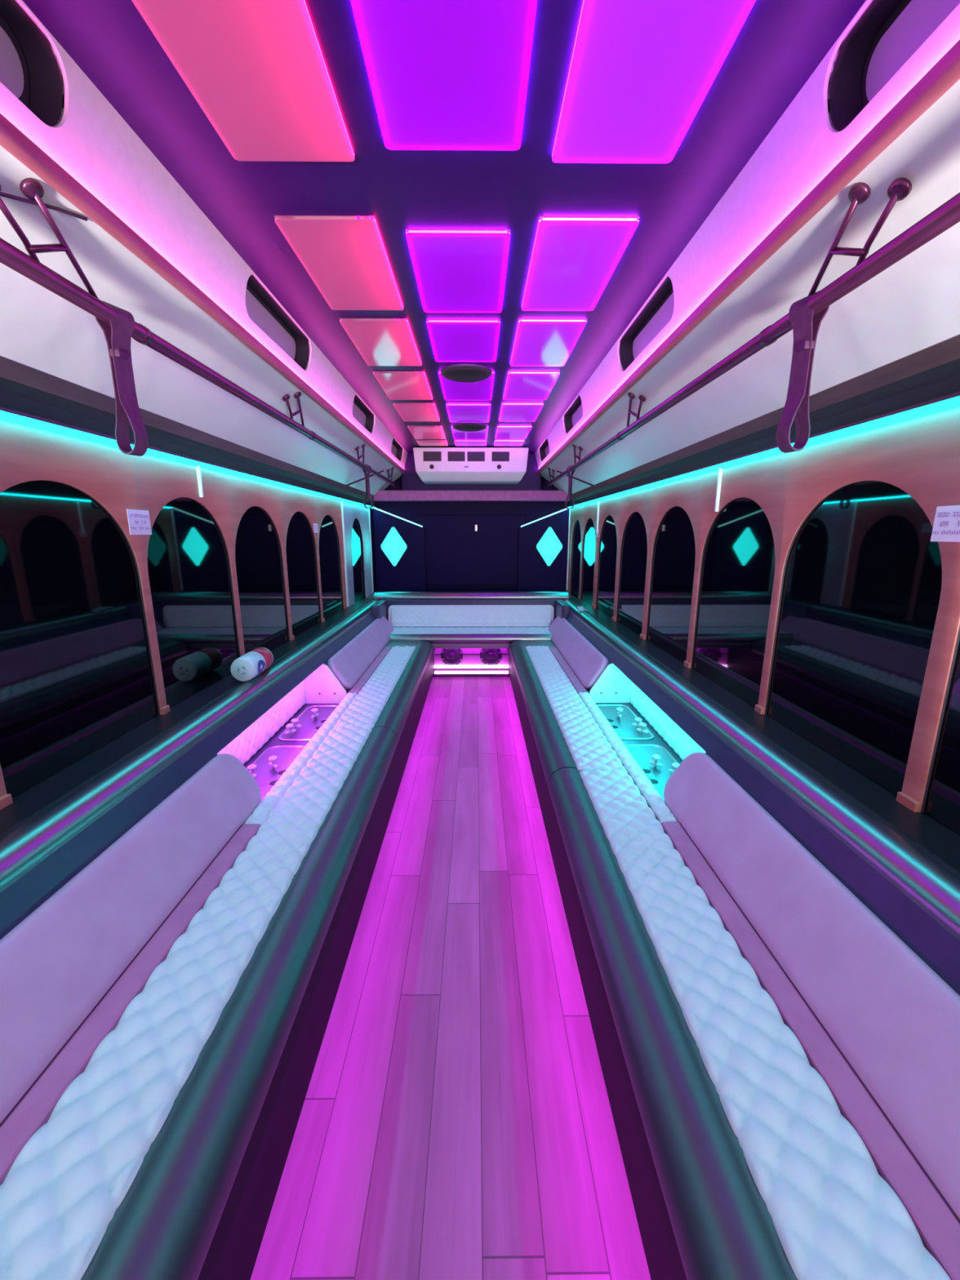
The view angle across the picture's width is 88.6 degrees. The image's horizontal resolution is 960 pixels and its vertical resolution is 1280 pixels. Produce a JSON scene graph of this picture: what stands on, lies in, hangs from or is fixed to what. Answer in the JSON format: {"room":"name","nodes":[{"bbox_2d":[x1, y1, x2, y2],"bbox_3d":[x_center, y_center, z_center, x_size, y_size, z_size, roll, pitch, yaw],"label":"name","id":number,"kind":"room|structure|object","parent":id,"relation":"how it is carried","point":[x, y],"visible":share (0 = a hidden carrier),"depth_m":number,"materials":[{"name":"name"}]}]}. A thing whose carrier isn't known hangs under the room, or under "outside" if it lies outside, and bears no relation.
{"room":"vehicle interior","nodes":[
{"label":"vehicle interior","id":0,"kind":"room"},
{"bbox_2d":[0,420,346,809],"bbox_3d":[-1.275,-0.182,1.790,0.012,1.038,5.895,0,12,0],"label":"window frame","id":1,"kind":"structure","parent":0,"point":[117,481],"depth_m":1.89,"materials":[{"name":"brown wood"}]},
{"bbox_2d":[0,480,158,798],"bbox_3d":[-1.285,-0.050,1.550,0.014,0.960,0.690,0,12,0],"label":"window","id":2,"kind":"structure","parent":1,"relation":"in","point":[76,676],"depth_m":1.51,"materials":[{"name":"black glass"}]},
{"bbox_2d":[126,509,151,534],"bbox_3d":[-1.268,-0.439,1.834,0.002,0.090,0.120,0,12,0],"label":"sticker","id":3,"kind":"object","parent":1,"relation":"attached to","point":[139,521],"visible":1,"depth_m":1.83,"materials":[{"name":"white paper"}]},
{"bbox_2d":[129,513,150,529],"bbox_3d":[-1.267,-0.440,1.835,0.001,0.055,0.107,0,12,0],"label":"print","id":4,"kind":"object","parent":3,"relation":"attached to","point":[137,521],"depth_m":1.83,"materials":[{"name":"purple"}]},
{"bbox_2d":[0,355,373,499],"bbox_3d":[-1.229,-0.938,2.371,0.026,0.052,7.350,0,12,0],"label":"trim","id":5,"kind":"structure","parent":1,"relation":"attached to","point":[11,370],"depth_m":1.78,"materials":[{"name":"plastic"}]},
{"bbox_2d":[0,406,375,508],"bbox_3d":[-1.253,-0.824,2.365,0.042,0.024,7.290,0,12,0],"label":"led strip","id":6,"kind":"object","parent":1,"relation":"attached to","point":[7,415],"visible":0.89,"depth_m":1.72,"materials":[{"name":"teal plastic"}]},
{"bbox_2d":[0,377,375,506],"bbox_3d":[-1.283,-0.882,2.382,0.102,0.085,7.350,0,12,0],"label":"trim","id":7,"kind":"structure","parent":1,"relation":"attached to","point":[15,396],"depth_m":1.76,"materials":[{"name":"grey"}]},
{"bbox_2d":[147,497,239,708],"bbox_3d":[-1.290,-0.197,2.229,0.014,0.960,0.690,0,12,0],"label":"window","id":8,"kind":"structure","parent":1,"relation":"in","point":[188,567],"depth_m":2.18,"materials":[{"name":"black glass"}]},
{"bbox_2d":[235,506,288,653],"bbox_3d":[-1.295,-0.345,2.913,0.014,0.960,0.690,0,12,0],"label":"window","id":9,"kind":"structure","parent":1,"relation":"in","point":[258,555],"depth_m":2.88,"materials":[{"name":"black glass"}]},
{"bbox_2d":[285,511,320,636],"bbox_3d":[-1.301,-0.493,3.597,0.014,0.960,0.690,0,12,0],"label":"window","id":10,"kind":"structure","parent":1,"relation":"in","point":[301,562],"depth_m":3.58,"materials":[{"name":"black glass"}]},
{"bbox_2d":[319,515,342,619],"bbox_3d":[-1.306,-0.639,4.272,0.014,0.960,0.690,0,12,0],"label":"window","id":11,"kind":"structure","parent":1,"relation":"in","point":[329,549],"depth_m":4.27,"materials":[{"name":"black glass"}]},
{"bbox_2d":[341,500,349,607],"bbox_3d":[-1.285,-0.816,4.684,0.016,1.010,0.026,0,12,0],"label":"trim","id":12,"kind":"structure","parent":1,"relation":"attached to","point":[342,504],"depth_m":4.67,"materials":[{"name":"white"}]},
{"bbox_2d":[342,501,372,606],"bbox_3d":[-1.296,-0.934,5.259,0.012,1.038,1.145,0,12,0],"label":"door","id":13,"kind":"structure","parent":1,"relation":"in","point":[351,511],"depth_m":5.20,"materials":[{"name":"grey"}]},
{"bbox_2d":[351,518,364,602],"bbox_3d":[-1.313,-0.847,5.229,0.014,0.960,0.690,0,12,0],"label":"window","id":14,"kind":"structure","parent":13,"relation":"attached to","point":[357,544],"depth_m":5.27,"materials":[{"name":"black glass"}]},
{"bbox_2d":[0,145,402,495],"bbox_3d":[-1.053,-1.096,2.338,0.367,0.291,7.350,0,12,0],"label":"wall panel","id":15,"kind":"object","parent":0,"point":[41,330],"depth_m":1.50,"materials":[{"name":"white plastic"}]},
{"bbox_2d":[0,177,397,487],"bbox_3d":[-0.938,-1.127,2.332,0.099,0.161,7.050,0,12,0],"label":"grab rail","id":16,"kind":"object","parent":15,"relation":"attached to","point":[30,267],"visible":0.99,"depth_m":1.19,"materials":[{"name":"metal"}]},
{"bbox_2d":[0,191,87,221],"bbox_3d":[-0.921,-0.864,0.962,0.010,0.098,0.314,3,13,15],"label":"cable","id":17,"kind":"object","parent":16,"relation":"attached to","point":[2,194],"visible":1,"depth_m":1.02,"materials":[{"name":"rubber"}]},
{"bbox_2d":[94,301,148,456],"bbox_3d":[-0.956,-0.690,1.321,0.076,0.368,0.064,4,13,19],"label":"strap","id":18,"kind":"object","parent":16,"relation":"hanging from","point":[117,335],"visible":0.93,"depth_m":1.32,"materials":[{"name":"leather"}]},
{"bbox_2d":[362,464,373,508],"bbox_3d":[-0.979,-1.333,4.288,0.076,0.368,0.064,2,12,11],"label":"strap","id":19,"kind":"object","parent":16,"relation":"hanging from","point":[366,476],"visible":0.9,"depth_m":4.28,"materials":[{"name":"leather"}]},
{"bbox_2d":[22,0,866,453],"bbox_3d":[-0.074,-1.460,2.297,1.520,0.040,7.410,0,12,0],"label":"ceiling","id":20,"kind":"structure","parent":0,"point":[780,44],"depth_m":1.30,"materials":[{"name":"purple plastic"}]},
{"bbox_2d":[131,0,355,161],"bbox_3d":[-0.459,-1.163,0.911,0.300,0.069,0.640,0,12,0],"label":"light panel","id":21,"kind":"object","parent":20,"relation":"attached to","point":[257,70],"visible":0.97,"depth_m":1.00,"materials":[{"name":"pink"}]},
{"bbox_2d":[274,215,403,310],"bbox_3d":[-0.465,-1.345,1.749,0.300,0.069,0.605,0,12,0],"label":"light panel","id":22,"kind":"object","parent":20,"relation":"attached to","point":[345,257],"visible":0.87,"depth_m":1.66,"materials":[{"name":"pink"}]},
{"bbox_2d":[339,318,422,365],"bbox_3d":[-0.470,-1.494,2.440,0.300,0.069,0.590,0,12,0],"label":"light panel","id":23,"kind":"object","parent":20,"relation":"attached to","point":[379,341],"visible":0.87,"depth_m":2.37,"materials":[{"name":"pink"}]},
{"bbox_2d":[373,371,432,399],"bbox_3d":[-0.476,-1.646,3.139,0.300,0.069,0.580,0,12,0],"label":"light panel","id":24,"kind":"object","parent":20,"relation":"attached to","point":[397,385],"visible":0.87,"depth_m":3.08,"materials":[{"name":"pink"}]},
{"bbox_2d":[393,403,439,421],"bbox_3d":[-0.481,-1.793,3.818,0.300,0.069,0.550,0,12,0],"label":"light panel","id":25,"kind":"object","parent":20,"relation":"attached to","point":[407,411],"visible":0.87,"depth_m":3.79,"materials":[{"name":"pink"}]},
{"bbox_2d":[407,426,445,439],"bbox_3d":[-0.487,-1.958,4.580,0.300,0.069,0.570,0,12,0],"label":"light panel","id":26,"kind":"object","parent":20,"relation":"attached to","point":[418,432],"visible":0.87,"depth_m":4.56,"materials":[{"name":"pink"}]},
{"bbox_2d":[350,0,537,151],"bbox_3d":[-0.064,-1.159,0.894,0.326,0.069,0.600,0,12,0],"label":"light panel","id":27,"kind":"object","parent":20,"relation":"attached to","point":[443,74],"visible":1,"depth_m":0.99,"materials":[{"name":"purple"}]},
{"bbox_2d":[405,229,510,312],"bbox_3d":[-0.070,-1.354,1.793,0.326,0.069,0.560,0,12,0],"label":"light panel","id":28,"kind":"object","parent":20,"relation":"attached to","point":[455,270],"visible":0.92,"depth_m":1.72,"materials":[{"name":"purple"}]},
{"bbox_2d":[426,320,500,361],"bbox_3d":[-0.075,-1.489,2.414,0.326,0.069,0.510,0,12,0],"label":"light panel","id":29,"kind":"object","parent":20,"relation":"attached to","point":[451,340],"visible":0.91,"depth_m":2.37,"materials":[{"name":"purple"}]},
{"bbox_2d":[440,363,492,382],"bbox_3d":[-0.079,-1.533,2.839,0.299,0.021,0.299,0,12,0],"label":"ceiling speaker","id":30,"kind":"object","parent":20,"relation":"attached to","point":[464,372],"visible":1,"depth_m":2.79,"materials":[{"name":"grey"}]},
{"bbox_2d":[444,368,488,382],"bbox_3d":[-0.079,-1.526,2.841,0.255,0.007,0.255,0,12,0],"label":"grille","id":31,"kind":"object","parent":30,"relation":"attached to","point":[458,375],"depth_m":2.81,"materials":[{"name":"black metal"}]},
{"bbox_2d":[438,371,494,400],"bbox_3d":[-0.081,-1.648,3.147,0.326,0.069,0.590,0,12,0],"label":"light panel","id":32,"kind":"object","parent":20,"relation":"attached to","point":[482,390],"visible":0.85,"depth_m":3.19,"materials":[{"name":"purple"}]},
{"bbox_2d":[446,404,490,422],"bbox_3d":[-0.086,-1.799,3.846,0.326,0.069,0.560,0,12,0],"label":"light panel","id":33,"kind":"object","parent":20,"relation":"attached to","point":[456,412],"visible":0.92,"depth_m":3.79,"materials":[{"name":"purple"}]},
{"bbox_2d":[452,422,486,431],"bbox_3d":[-0.089,-1.842,4.266,0.299,0.021,0.299,0,12,0],"label":"ceiling speaker","id":34,"kind":"object","parent":20,"relation":"attached to","point":[467,427],"visible":1,"depth_m":4.21,"materials":[{"name":"grey plastic"}]},
{"bbox_2d":[455,425,484,431],"bbox_3d":[-0.089,-1.835,4.268,0.255,0.007,0.255,0,12,0],"label":"grille","id":35,"kind":"object","parent":34,"relation":"attached to","point":[461,428],"depth_m":4.24,"materials":[{"name":"black plastic"}]},
{"bbox_2d":[451,426,488,439],"bbox_3d":[-0.092,-1.960,4.588,0.326,0.069,0.560,0,12,0],"label":"light panel","id":36,"kind":"object","parent":20,"relation":"attached to","point":[457,434],"visible":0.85,"depth_m":4.64,"materials":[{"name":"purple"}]},
{"bbox_2d":[413,447,528,484],"bbox_3d":[-0.099,-1.955,5.549,1.248,0.340,0.464,0,12,0],"label":"air conditioner","id":37,"kind":"object","parent":20,"relation":"attached to","point":[433,465],"visible":1,"depth_m":5.34,"materials":[{"name":"beige plastic"}]},
{"bbox_2d":[422,451,441,461],"bbox_3d":[-0.515,-1.983,5.316,0.195,0.100,0.010,0,12,0],"label":"outlet","id":38,"kind":"object","parent":37,"relation":"attached to","point":[427,455],"depth_m":5.31,"materials":[{"name":"black plastic"}]},
{"bbox_2d":[466,451,484,461],"bbox_3d":[-0.043,-1.984,5.319,0.190,0.100,0.010,0,12,0],"label":"outlet","id":39,"kind":"object","parent":37,"relation":"attached to","point":[471,455],"depth_m":5.31,"materials":[{"name":"black plastic"}]},
{"bbox_2d":[491,451,509,461],"bbox_3d":[0.223,-1.984,5.321,0.190,0.100,0.010,0,12,0],"label":"outlet","id":40,"kind":"object","parent":37,"relation":"attached to","point":[495,455],"depth_m":5.32,"materials":[{"name":"black plastic"}]},
{"bbox_2d":[495,426,531,439],"bbox_3d":[0.303,-1.960,4.586,0.300,0.069,0.570,0,12,0],"label":"light panel","id":41,"kind":"object","parent":20,"relation":"attached to","point":[503,432],"visible":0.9,"depth_m":4.53,"materials":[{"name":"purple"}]},
{"bbox_2d":[498,403,543,422],"bbox_3d":[0.309,-1.794,3.824,0.300,0.069,0.550,0,12,0],"label":"light panel","id":42,"kind":"object","parent":20,"relation":"attached to","point":[509,412],"visible":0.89,"depth_m":3.80,"materials":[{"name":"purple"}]},
{"bbox_2d":[503,371,559,399],"bbox_3d":[0.314,-1.647,3.145,0.300,0.069,0.580,0,12,0],"label":"light panel","id":43,"kind":"object","parent":20,"relation":"attached to","point":[520,385],"visible":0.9,"depth_m":3.08,"materials":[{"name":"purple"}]},
{"bbox_2d":[510,319,586,366],"bbox_3d":[0.320,-1.496,2.446,0.300,0.069,0.590,0,12,0],"label":"light panel","id":44,"kind":"object","parent":20,"relation":"attached to","point":[538,342],"visible":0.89,"depth_m":2.38,"materials":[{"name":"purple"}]},
{"bbox_2d":[521,216,639,311],"bbox_3d":[0.325,-1.346,1.755,0.300,0.069,0.605,0,12,0],"label":"light panel","id":45,"kind":"object","parent":20,"relation":"attached to","point":[573,260],"visible":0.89,"depth_m":1.68,"materials":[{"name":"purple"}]},
{"bbox_2d":[551,0,755,163],"bbox_3d":[0.331,-1.164,0.917,0.300,0.069,0.640,0,12,0],"label":"light panel","id":46,"kind":"object","parent":20,"relation":"attached to","point":[641,72],"visible":0.98,"depth_m":1.00,"materials":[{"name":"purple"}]},
{"bbox_2d":[250,668,650,1279],"bbox_3d":[-0.071,1.006,2.443,1.320,0.058,6.650,0,12,0],"label":"floor","id":47,"kind":"structure","parent":0,"point":[455,1122],"depth_m":1.41,"materials":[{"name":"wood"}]},
{"bbox_2d":[0,616,435,1279],"bbox_3d":[-0.738,0.677,2.372,0.573,0.672,6.160,0,12,0],"label":"bench","id":48,"kind":"object","parent":47,"relation":"on","point":[165,1012],"visible":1,"depth_m":1.10,"materials":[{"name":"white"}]},
{"bbox_2d":[0,598,387,939],"bbox_3d":[-1.085,0.378,2.406,0.395,0.352,6.360,0,12,0],"label":"ledge","id":49,"kind":"object","parent":48,"relation":"on","point":[51,831],"visible":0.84,"depth_m":1.53,"materials":[{"name":"black plastic"}]},
{"bbox_2d":[0,598,373,837],"bbox_3d":[-1.217,0.216,2.370,0.130,0.014,6.360,0,12,0],"label":"shelf","id":50,"kind":"object","parent":49,"relation":"attached to","point":[37,799],"depth_m":1.65,"materials":[{"name":"black"}]},
{"bbox_2d":[230,647,273,681],"bbox_3d":[-1.148,0.120,2.486,0.126,0.120,0.256,0,12,0],"label":"canister","id":51,"kind":"object","parent":49,"relation":"on","point":[249,665],"visible":1,"depth_m":2.38,"materials":[{"name":"white plastic"}]},
{"bbox_2d":[217,663,346,822],"bbox_3d":[-1.026,0.432,2.608,0.295,0.321,1.368,0,12,0],"label":"console","id":52,"kind":"object","parent":48,"relation":"attached to","point":[322,686],"visible":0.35,"depth_m":2.89,"materials":[{"name":"grey metal"}]},
{"bbox_2d":[247,745,305,802],"bbox_3d":[-1.006,0.601,2.333,0.235,0.065,0.600,0,12,0],"label":"tray","id":53,"kind":"object","parent":52,"relation":"in","point":[271,764],"visible":0.48,"depth_m":2.40,"materials":[{"name":"silver metal"}]},
{"bbox_2d":[278,705,337,741],"bbox_3d":[-1.011,0.463,2.968,0.235,0.065,0.560,0,12,0],"label":"tray","id":54,"kind":"object","parent":52,"relation":"in","point":[304,727],"visible":0.82,"depth_m":2.92,"materials":[{"name":"silver metal"}]},
{"bbox_2d":[333,645,415,728],"bbox_3d":[-0.699,0.276,3.632,0.225,0.044,1.948,0,12,0],"label":"seat cushion","id":55,"kind":"object","parent":48,"relation":"on","point":[367,706],"depth_m":3.26,"materials":[{"name":"white leather"}]},
{"bbox_2d":[370,591,570,648],"bbox_3d":[-0.094,-0.229,5.199,2.120,0.501,0.690,0,12,0],"label":"bench","id":56,"kind":"object","parent":47,"relation":"on","point":[443,620],"visible":0.9,"depth_m":5.32,"materials":[{"name":"white leather"}]},
{"bbox_2d":[391,626,551,634],"bbox_3d":[-0.093,-0.078,5.160,1.800,0.056,0.400,0,12,0],"label":"seat cushion","id":57,"kind":"object","parent":56,"relation":"on","point":[397,630],"depth_m":5.13,"materials":[{"name":"white leather"}]},
{"bbox_2d":[365,591,577,598],"bbox_3d":[-0.099,-0.515,5.843,2.380,0.050,0.680,0,12,0],"label":"shelf","id":58,"kind":"object","parent":56,"relation":"on","point":[571,596],"visible":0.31,"depth_m":6.15,"materials":[{"name":"black plastic"}]},
{"bbox_2d":[434,648,508,668],"bbox_3d":[-0.096,0.127,5.501,0.940,0.360,0.300,0,12,0],"label":"box","id":59,"kind":"object","parent":47,"relation":"on","point":[444,658],"visible":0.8,"depth_m":5.42,"materials":[{"name":"purple plastic"}]},
{"bbox_2d":[506,616,959,1279],"bbox_3d":[0.595,0.675,2.382,0.573,0.672,6.160,0,12,0],"label":"bench","id":60,"kind":"object","parent":47,"relation":"on","point":[780,1068],"visible":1,"depth_m":1.04,"materials":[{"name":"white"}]},
{"bbox_2d":[525,645,625,771],"bbox_3d":[0.538,0.327,3.397,0.225,0.044,2.448,0,12,0],"label":"seat cushion","id":61,"kind":"object","parent":60,"relation":"on","point":[586,743],"depth_m":2.80,"materials":[{"name":"white leather"}]},
{"bbox_2d":[579,769,951,1279],"bbox_3d":[0.558,0.896,0.770,0.225,0.044,2.918,0,12,0],"label":"seat cushion","id":62,"kind":"object","parent":60,"relation":"on","point":[828,1205],"depth_m":0.94,"materials":[{"name":"white leather"}]},
{"bbox_2d":[369,444,568,594],"bbox_3d":[-0.102,-1.091,6.189,2.580,2.610,0.040,0,12,0],"label":"wall","id":63,"kind":"structure","parent":0,"point":[407,510],"depth_m":6.06,"materials":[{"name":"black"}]},
{"bbox_2d":[0,113,405,474],"bbox_3d":[-0.862,-1.214,2.314,0.033,0.038,7.350,0,12,0],"label":"trim","id":64,"kind":"structure","parent":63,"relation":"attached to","point":[12,140],"depth_m":1.20,"materials":[{"name":"plastic"}]},
{"bbox_2d":[0,0,408,469],"bbox_3d":[-0.844,-1.325,2.290,0.050,0.220,7.350,0,12,0],"label":"ceiling side panel","id":65,"kind":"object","parent":63,"relation":"attached to","point":[92,142],"depth_m":1.24,"materials":[{"name":"white plastic"}]},
{"bbox_2d":[0,0,64,126],"bbox_3d":[-0.864,-1.005,0.604,0.099,0.158,0.780,0,12,0],"label":"window","id":66,"kind":"structure","parent":65,"relation":"attached to","point":[46,102],"depth_m":0.95,"materials":[{"name":"grey"}]},
{"bbox_2d":[245,274,310,369],"bbox_3d":[-0.876,-1.327,2.090,0.099,0.158,0.700,0,12,0],"label":"window","id":67,"kind":"structure","parent":65,"relation":"attached to","point":[264,317],"depth_m":2.13,"materials":[{"name":"grey"}]},
{"bbox_2d":[352,395,373,433],"bbox_3d":[-0.888,-1.658,3.614,0.099,0.158,0.700,0,12,0],"label":"window","id":68,"kind":"structure","parent":65,"relation":"attached to","point":[366,420],"depth_m":3.78,"materials":[{"name":"grey"}]},
{"bbox_2d":[401,453,541,490],"bbox_3d":[-0.102,-1.989,5.871,1.640,0.420,0.160,0,12,0],"label":"trim","id":69,"kind":"structure","parent":63,"relation":"attached to","point":[411,481],"depth_m":5.82,"materials":[{"name":"plastic"}]},
{"bbox_2d":[417,515,525,585],"bbox_3d":[-0.102,-1.116,6.137,1.320,0.860,0.020,0,12,0],"label":"window","id":70,"kind":"structure","parent":63,"relation":"in","point":[456,554],"depth_m":6.12,"materials":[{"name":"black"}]},
{"bbox_2d":[564,395,582,433],"bbox_3d":[0.719,-1.661,3.626,0.099,0.158,0.700,0,12,0],"label":"window","id":71,"kind":"structure","parent":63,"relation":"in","point":[571,419],"depth_m":3.81,"materials":[{"name":"grey glass"}]},
{"bbox_2d":[618,275,674,371],"bbox_3d":[0.731,-1.330,2.102,0.099,0.158,0.700,0,12,0],"label":"window","id":72,"kind":"structure","parent":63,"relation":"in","point":[661,315],"depth_m":2.15,"materials":[{"name":"grey"}]},
{"bbox_2d":[534,0,959,470],"bbox_3d":[0.696,-1.328,2.301,0.050,0.220,7.350,0,12,0],"label":"ceiling side panel","id":73,"kind":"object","parent":63,"relation":"attached to","point":[802,147],"depth_m":1.19,"materials":[{"name":"white plastic"}]},
{"bbox_2d":[537,39,959,474],"bbox_3d":[0.713,-1.217,2.325,0.033,0.038,7.350,0,12,0],"label":"trim","id":74,"kind":"structure","parent":63,"relation":"attached to","point":[945,73],"depth_m":1.03,"materials":[{"name":"plastic"}]},
{"bbox_2d":[826,0,959,131],"bbox_3d":[0.742,-1.008,0.616,0.099,0.158,0.780,0,12,0],"label":"window","id":75,"kind":"structure","parent":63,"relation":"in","point":[912,22],"depth_m":0.93,"materials":[{"name":"grey"}]},
{"bbox_2d":[373,508,568,591],"bbox_3d":[-0.102,-1.104,6.084,2.390,1.020,0.020,0,12,0],"label":"wall","id":76,"kind":"structure","parent":0,"point":[409,574],"depth_m":6.10,"materials":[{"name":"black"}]},
{"bbox_2d":[380,525,408,567],"bbox_3d":[-1.056,-1.146,6.042,0.335,0.496,0.025,0,12,0],"label":"lamp","id":77,"kind":"object","parent":76,"relation":"attached to","point":[393,545],"visible":1,"depth_m":6.03,"materials":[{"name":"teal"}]},
{"bbox_2d":[373,490,569,501],"bbox_3d":[-0.101,-1.709,5.830,2.320,0.120,0.080,0,12,0],"label":"trim","id":78,"kind":"structure","parent":76,"relation":"attached to","point":[381,495],"depth_m":5.79,"materials":[{"name":"purple fabric"}]},
{"bbox_2d":[535,525,563,567],"bbox_3d":[0.853,-1.149,6.056,0.335,0.496,0.025,0,12,0],"label":"lamp","id":79,"kind":"object","parent":76,"relation":"attached to","point":[548,546],"visible":1,"depth_m":6.04,"materials":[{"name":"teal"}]},
{"bbox_2d":[540,79,959,493],"bbox_3d":[0.904,-1.099,2.353,0.367,0.291,7.350,0,12,0],"label":"wall panel","id":80,"kind":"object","parent":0,"point":[912,306],"depth_m":1.30,"materials":[{"name":"white plastic"}]},
{"bbox_2d":[545,177,959,487],"bbox_3d":[0.790,-1.129,2.345,0.099,0.161,7.050,0,12,0],"label":"grab rail","id":81,"kind":"object","parent":80,"relation":"attached to","point":[947,215],"visible":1,"depth_m":1.08,"materials":[{"name":"metal"}]},
{"bbox_2d":[564,465,575,509],"bbox_3d":[0.801,-1.351,4.369,0.076,0.368,0.064,-3,12,-12],"label":"strap","id":82,"kind":"object","parent":81,"relation":"hanging from","point":[570,476],"visible":0.91,"depth_m":4.36,"materials":[{"name":"leather"}]},
{"bbox_2d":[776,289,829,453],"bbox_3d":[0.825,-0.678,1.266,0.076,0.368,0.064,-5,13,-20],"label":"strap","id":83,"kind":"object","parent":81,"relation":"hanging from","point":[806,326],"visible":0.93,"depth_m":1.26,"materials":[{"name":"leather"}]},
{"bbox_2d":[567,407,959,812],"bbox_3d":[1.132,-0.336,2.499,0.012,1.038,7.310,0,12,0],"label":"window frame","id":84,"kind":"structure","parent":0,"point":[920,456],"depth_m":1.60,"materials":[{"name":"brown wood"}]},
{"bbox_2d":[570,520,581,598],"bbox_3d":[1.120,-0.944,5.678,0.014,0.960,0.690,0,12,0],"label":"window","id":85,"kind":"structure","parent":84,"relation":"in","point":[576,544],"depth_m":5.71,"materials":[{"name":"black glass"}]},
{"bbox_2d":[581,518,595,604],"bbox_3d":[1.125,-0.809,5.052,0.014,0.960,0.690,0,12,0],"label":"window","id":86,"kind":"structure","parent":84,"relation":"in","point":[588,553],"depth_m":5.05,"materials":[{"name":"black glass"}]},
{"bbox_2d":[596,515,617,617],"bbox_3d":[1.130,-0.654,4.339,0.014,0.960,0.690,0,12,0],"label":"window","id":87,"kind":"structure","parent":84,"relation":"in","point":[608,543],"depth_m":4.33,"materials":[{"name":"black glass"}]},
{"bbox_2d":[617,511,647,635],"bbox_3d":[1.136,-0.502,3.640,0.014,0.960,0.690,0,12,0],"label":"window","id":88,"kind":"structure","parent":84,"relation":"in","point":[634,544],"depth_m":3.61,"materials":[{"name":"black glass"}]},
{"bbox_2d":[646,506,695,662],"bbox_3d":[1.141,-0.348,2.926,0.014,0.960,0.690,0,12,0],"label":"window","id":89,"kind":"structure","parent":84,"relation":"in","point":[674,548],"depth_m":2.89,"materials":[{"name":"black glass"}]},
{"bbox_2d":[692,497,774,706],"bbox_3d":[1.147,-0.198,2.233,0.014,0.960,0.690,0,12,0],"label":"window","id":90,"kind":"structure","parent":84,"relation":"in","point":[738,570],"depth_m":2.19,"materials":[{"name":"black glass"}]},
{"bbox_2d":[554,598,959,995],"bbox_3d":[0.940,0.374,2.421,0.395,0.352,6.360,0,12,0],"label":"ledge","id":91,"kind":"object","parent":84,"relation":"attached to","point":[901,863],"visible":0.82,"depth_m":1.38,"materials":[{"name":"black plastic"}]},
{"bbox_2d":[589,663,706,820],"bbox_3d":[0.879,0.429,2.622,0.295,0.321,1.368,0,12,0],"label":"console","id":92,"kind":"object","parent":91,"relation":"attached to","point":[612,686],"visible":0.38,"depth_m":2.96,"materials":[{"name":"grey metal"}]},
{"bbox_2d":[596,704,653,739],"bbox_3d":[0.859,0.460,2.982,0.235,0.065,0.560,0,12,0],"label":"bin","id":93,"kind":"object","parent":92,"relation":"in","point":[627,725],"visible":0.91,"depth_m":2.94,"materials":[{"name":"silver metal"}]},
{"bbox_2d":[624,744,679,800],"bbox_3d":[0.864,0.598,2.346,0.235,0.065,0.600,0,12,0],"label":"tray","id":94,"kind":"object","parent":92,"relation":"in","point":[657,763],"visible":0.56,"depth_m":2.41,"materials":[{"name":"silver metal"}]},
{"bbox_2d":[568,598,959,875],"bbox_3d":[1.073,0.212,2.387,0.130,0.014,6.360,0,12,0],"label":"shelf","id":95,"kind":"object","parent":91,"relation":"attached to","point":[938,842],"depth_m":1.53,"materials":[{"name":"black"}]},
{"bbox_2d":[567,391,959,508],"bbox_3d":[1.105,-0.828,2.382,0.042,0.024,7.290,0,12,0],"label":"led strip","id":96,"kind":"object","parent":84,"relation":"attached to","point":[949,402],"visible":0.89,"depth_m":1.52,"materials":[{"name":"teal plastic"}]},
{"bbox_2d":[567,358,959,506],"bbox_3d":[1.135,-0.886,2.400,0.102,0.085,7.350,0,12,0],"label":"trim","id":97,"kind":"structure","parent":84,"relation":"attached to","point":[944,380],"depth_m":1.52,"materials":[{"name":"grey"}]},
{"bbox_2d":[568,334,959,499],"bbox_3d":[1.081,-0.941,2.388,0.026,0.052,7.350,0,12,0],"label":"trim","id":98,"kind":"structure","parent":84,"relation":"attached to","point":[948,350],"depth_m":1.49,"materials":[{"name":"plastic"}]},
{"bbox_2d":[766,480,942,795],"bbox_3d":[1.152,-0.051,1.558,0.014,0.960,0.690,0,12,0],"label":"window","id":99,"kind":"structure","parent":84,"relation":"in","point":[861,591],"depth_m":1.48,"materials":[{"name":"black glass"}]},
{"bbox_2d":[923,640,959,835],"bbox_3d":[1.157,0.098,0.869,0.014,0.960,0.690,0,12,0],"label":"window","id":100,"kind":"structure","parent":84,"relation":"in","point":[942,804],"depth_m":1.20,"materials":[{"name":"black glass"}]},
{"bbox_2d":[930,505,959,542],"bbox_3d":[1.135,-0.278,1.176,0.002,0.085,0.110,0,12,0],"label":"sticker","id":101,"kind":"object","parent":84,"relation":"attached to","point":[946,526],"visible":1,"depth_m":1.19,"materials":[{"name":"white paper"}]},
{"bbox_2d":[932,511,959,533],"bbox_3d":[1.134,-0.280,1.179,0.001,0.052,0.102,0,12,0],"label":"print","id":102,"kind":"object","parent":101,"relation":"attached to","point":[944,522],"depth_m":1.20,"materials":[{"name":"purple"}]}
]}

